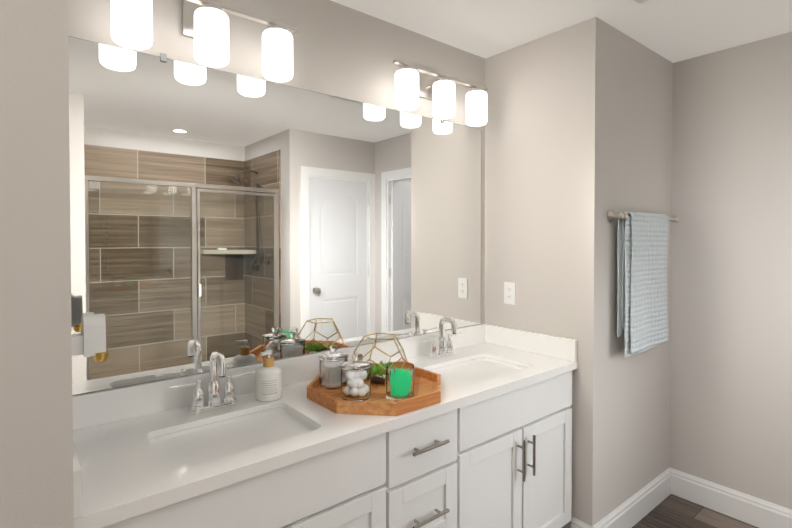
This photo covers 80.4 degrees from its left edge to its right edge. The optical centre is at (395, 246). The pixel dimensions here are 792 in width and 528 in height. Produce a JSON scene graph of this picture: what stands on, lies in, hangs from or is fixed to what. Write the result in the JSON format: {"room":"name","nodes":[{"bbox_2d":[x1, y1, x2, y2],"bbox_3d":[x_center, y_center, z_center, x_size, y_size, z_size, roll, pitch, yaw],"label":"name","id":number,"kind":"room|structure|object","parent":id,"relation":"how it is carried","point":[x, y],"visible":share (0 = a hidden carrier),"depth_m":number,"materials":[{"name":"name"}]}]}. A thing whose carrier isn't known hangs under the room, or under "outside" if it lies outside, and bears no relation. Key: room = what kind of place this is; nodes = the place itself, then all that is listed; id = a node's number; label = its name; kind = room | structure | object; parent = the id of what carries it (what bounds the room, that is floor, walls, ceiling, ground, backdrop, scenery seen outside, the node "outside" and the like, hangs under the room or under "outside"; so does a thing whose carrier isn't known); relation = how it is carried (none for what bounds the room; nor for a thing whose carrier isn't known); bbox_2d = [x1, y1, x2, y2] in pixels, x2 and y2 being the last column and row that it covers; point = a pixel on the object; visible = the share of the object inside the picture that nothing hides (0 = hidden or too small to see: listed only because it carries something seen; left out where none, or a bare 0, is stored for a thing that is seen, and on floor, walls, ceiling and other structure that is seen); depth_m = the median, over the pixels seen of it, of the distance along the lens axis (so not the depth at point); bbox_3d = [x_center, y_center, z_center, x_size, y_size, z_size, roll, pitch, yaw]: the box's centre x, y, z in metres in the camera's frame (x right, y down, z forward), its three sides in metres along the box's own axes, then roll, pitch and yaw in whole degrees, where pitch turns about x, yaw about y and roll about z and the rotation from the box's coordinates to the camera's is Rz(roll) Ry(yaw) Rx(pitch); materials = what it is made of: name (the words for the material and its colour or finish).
{"room":"bathroom","nodes":[
{"label":"bathroom","id":0,"kind":"room"},
{"bbox_2d":[0,190,4,527],"bbox_3d":[-1.279,0.221,0.405,1.440,2.440,0.100,-1,1,-39],"label":"wall","id":1,"kind":"structure","parent":0,"point":[2,507],"depth_m":0.82,"materials":[{"name":"grey paint"}]},
{"bbox_2d":[0,0,73,527],"bbox_3d":[-0.849,0.210,1.095,0.100,2.440,0.620,-1,1,-39],"label":"wall","id":2,"kind":"structure","parent":0,"point":[36,263],"depth_m":0.85,"materials":[{"name":"grey paint"}]},
{"bbox_2d":[73,439,83,514],"bbox_3d":[-0.817,0.500,1.155,0.019,0.100,0.531,-1,1,-39],"label":"backsplash","id":3,"kind":"structure","parent":2,"relation":"attached to","point":[78,468],"depth_m":0.96,"materials":[{"name":"white stone"}]},
{"bbox_2d":[72,312,108,362],"bbox_3d":[-0.798,0.248,1.199,0.109,0.156,0.070,-1,1,-39],"label":"air freshener","id":4,"kind":"object","parent":2,"relation":"attached to","point":[89,340],"visible":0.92,"depth_m":1.19,"materials":[{"name":"white plastic"}]},
{"bbox_2d":[110,0,296,81],"bbox_3d":[-0.622,-0.724,1.551,0.600,0.258,0.179,-1,1,-39],"label":"sconce","id":5,"kind":"object","parent":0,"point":[205,25],"visible":1,"depth_m":1.49,"materials":[{"name":"white glass"}]},
{"bbox_2d":[68,0,484,395],"bbox_3d":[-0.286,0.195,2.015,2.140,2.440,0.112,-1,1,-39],"label":"mirror","id":6,"kind":"object","parent":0,"point":[236,220],"depth_m":1.77,"materials":[{"name":"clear mirror"}]},
{"bbox_2d":[72,324,483,426],"bbox_3d":[-0.251,0.487,1.977,1.938,0.100,0.020,-1,1,-39],"label":"backsplash","id":7,"kind":"structure","parent":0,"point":[92,407],"depth_m":1.62,"materials":[{"name":"white stone"}]},
{"bbox_2d":[393,59,487,126],"bbox_3d":[0.203,-0.734,2.229,0.600,0.258,0.179,-1,1,-39],"label":"sconce","id":8,"kind":"object","parent":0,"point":[413,83],"visible":1,"depth_m":2.16,"materials":[{"name":"white glass"}]},
{"bbox_2d":[485,17,606,527],"bbox_3d":[0.730,0.190,2.385,0.100,2.440,0.630,-1,1,-39],"label":"wall","id":9,"kind":"structure","parent":0,"point":[545,152],"depth_m":2.24,"materials":[{"name":"grey paint"}]},
{"bbox_2d":[504,282,515,304],"bbox_3d":[0.597,0.246,2.463,0.007,0.115,0.070,-1,1,-39],"label":"duplex electrical outlet","id":10,"kind":"object","parent":9,"relation":"attached to","point":[509,292],"visible":1,"depth_m":2.46,"materials":[{"name":"white plastic"}]},
{"bbox_2d":[484,323,576,358],"bbox_3d":[0.666,0.481,2.373,0.019,0.100,0.531,-1,1,-39],"label":"backsplash","id":11,"kind":"structure","parent":9,"relation":"attached to","point":[555,345],"depth_m":2.34,"materials":[{"name":"white stone"}]},
{"bbox_2d":[571,517,591,527],"bbox_3d":[0.855,1.342,2.160,0.016,0.140,0.096,-1,1,-39],"label":"baseboard","id":12,"kind":"structure","parent":9,"relation":"attached to","point":[576,523],"depth_m":2.17,"materials":[{"name":"white"}]},
{"bbox_2d":[330,0,791,62],"bbox_3d":[1.133,-1.039,1.001,5.950,0.060,3.450,-1,1,-39],"label":"ceiling","id":13,"kind":"structure","parent":0,"point":[673,31],"depth_m":2.13,"materials":[{"name":"white paint"}]},
{"bbox_2d":[603,24,672,517],"bbox_3d":[1.273,0.188,2.488,0.870,2.440,0.100,-1,1,-39],"label":"wall","id":14,"kind":"structure","parent":0,"point":[639,101],"depth_m":2.36,"materials":[{"name":"grey paint"}]},
{"bbox_2d":[592,467,670,527],"bbox_3d":[1.233,1.338,2.398,0.870,0.140,0.016,-1,1,-39],"label":"baseboard","id":15,"kind":"structure","parent":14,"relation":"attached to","point":[635,508],"depth_m":2.41,"materials":[{"name":"white wood"}]},
{"bbox_2d":[607,210,679,357],"bbox_3d":[1.268,0.170,2.357,0.687,0.690,0.094,-1,1,-39],"label":"towel","id":16,"kind":"object","parent":14,"relation":"attached to","point":[642,280],"visible":1,"depth_m":2.23,"materials":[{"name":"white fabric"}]},
{"bbox_2d":[632,494,758,527],"bbox_3d":[1.133,1.461,1.041,5.950,0.060,3.450,-1,1,-39],"label":"floor","id":17,"kind":"structure","parent":0,"point":[672,511],"depth_m":2.43,"materials":[{"name":"brown wood"}]},
{"bbox_2d":[73,339,577,527],"bbox_3d":[-0.075,0.979,1.771,1.938,0.878,0.574,-1,1,-39],"label":"bathroom vanity","id":18,"kind":"object","parent":17,"relation":"on","point":[486,442],"depth_m":1.50,"materials":[{"name":"white painted wood"},{"name":"white quartz"},{"name":"nickel"}]},
{"bbox_2d":[169,351,254,413],"bbox_3d":[-0.591,0.446,1.548,0.279,0.195,0.122,-1,1,-39],"label":"faucet","id":19,"kind":"object","parent":18,"relation":"on","point":[215,401],"visible":1,"depth_m":1.55,"materials":[{"name":"silver metal"}]},
{"bbox_2d":[140,395,327,466],"bbox_3d":[-0.477,0.618,1.393,0.442,0.168,0.307,-1,1,-39],"label":"sink","id":20,"kind":"object","parent":18,"relation":"in","point":[176,442],"depth_m":1.46,"materials":[{"name":"white ceramic"}]},
{"bbox_2d":[255,350,281,401],"bbox_3d":[-0.455,0.456,1.673,0.092,0.170,0.094,-1,1,-39],"label":"soap bottle","id":21,"kind":"object","parent":18,"relation":"on","point":[268,380],"visible":1,"depth_m":1.64,"materials":[{"name":"white ceramic"}]},
{"bbox_2d":[307,363,440,415],"bbox_3d":[-0.072,0.520,1.748,0.476,0.040,0.476,-1,1,-39],"label":"tray","id":22,"kind":"object","parent":18,"relation":"on","point":[427,387],"visible":0.58,"depth_m":1.59,"materials":[{"name":"brown wood"}]},
{"bbox_2d":[318,345,347,389],"bbox_3d":[-0.237,0.453,1.777,0.114,0.154,0.114,-1,1,-39],"label":"jar","id":23,"kind":"object","parent":22,"relation":"on","point":[330,369],"visible":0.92,"depth_m":1.73,"materials":[{"name":"clear glass"}]},
{"bbox_2d":[340,354,371,400],"bbox_3d":[-0.141,0.455,1.648,0.115,0.154,0.115,-1,1,-39],"label":"jar","id":24,"kind":"object","parent":22,"relation":"on","point":[355,378],"visible":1,"depth_m":1.60,"materials":[{"name":"clear glass"}]},
{"bbox_2d":[353,333,407,385],"bbox_3d":[-0.060,0.440,1.842,0.217,0.178,0.213,-1,1,-39],"label":"terrarium","id":25,"kind":"object","parent":22,"relation":"on","point":[378,374],"visible":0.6,"depth_m":1.81,"materials":[{"name":"gold metal"}]},
{"bbox_2d":[386,362,413,401],"bbox_3d":[0.015,0.474,1.640,0.100,0.116,0.100,-1,1,-39],"label":"glass tumbler","id":26,"kind":"object","parent":22,"relation":"on","point":[399,381],"visible":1,"depth_m":1.60,"materials":[{"name":"green glass"}]},
{"bbox_2d":[420,317,462,359],"bbox_3d":[0.242,0.435,2.232,0.279,0.195,0.122,-1,1,-39],"label":"faucet","id":27,"kind":"object","parent":18,"relation":"on","point":[442,347],"visible":1,"depth_m":2.24,"materials":[{"name":"silver metal"}]},
{"bbox_2d":[416,351,535,382],"bbox_3d":[0.365,0.607,2.085,0.442,0.168,0.307,-1,1,-39],"label":"sink","id":28,"kind":"object","parent":18,"relation":"in","point":[471,365],"depth_m":2.19,"materials":[{"name":"white ceramic"}]},
{"bbox_2d":[669,32,791,509],"bbox_3d":[2.132,0.195,2.049,0.100,2.440,1.670,-1,1,-39],"label":"wall","id":29,"kind":"structure","parent":0,"point":[731,348],"depth_m":2.43,"materials":[{"name":"grey paint"}]},
{"bbox_2d":[670,468,791,527],"bbox_3d":[1.748,1.338,2.444,0.016,0.140,0.600,-1,1,-39],"label":"baseboard","id":30,"kind":"structure","parent":29,"relation":"attached to","point":[749,509],"depth_m":2.44,"materials":[{"name":"white"}]}
]}

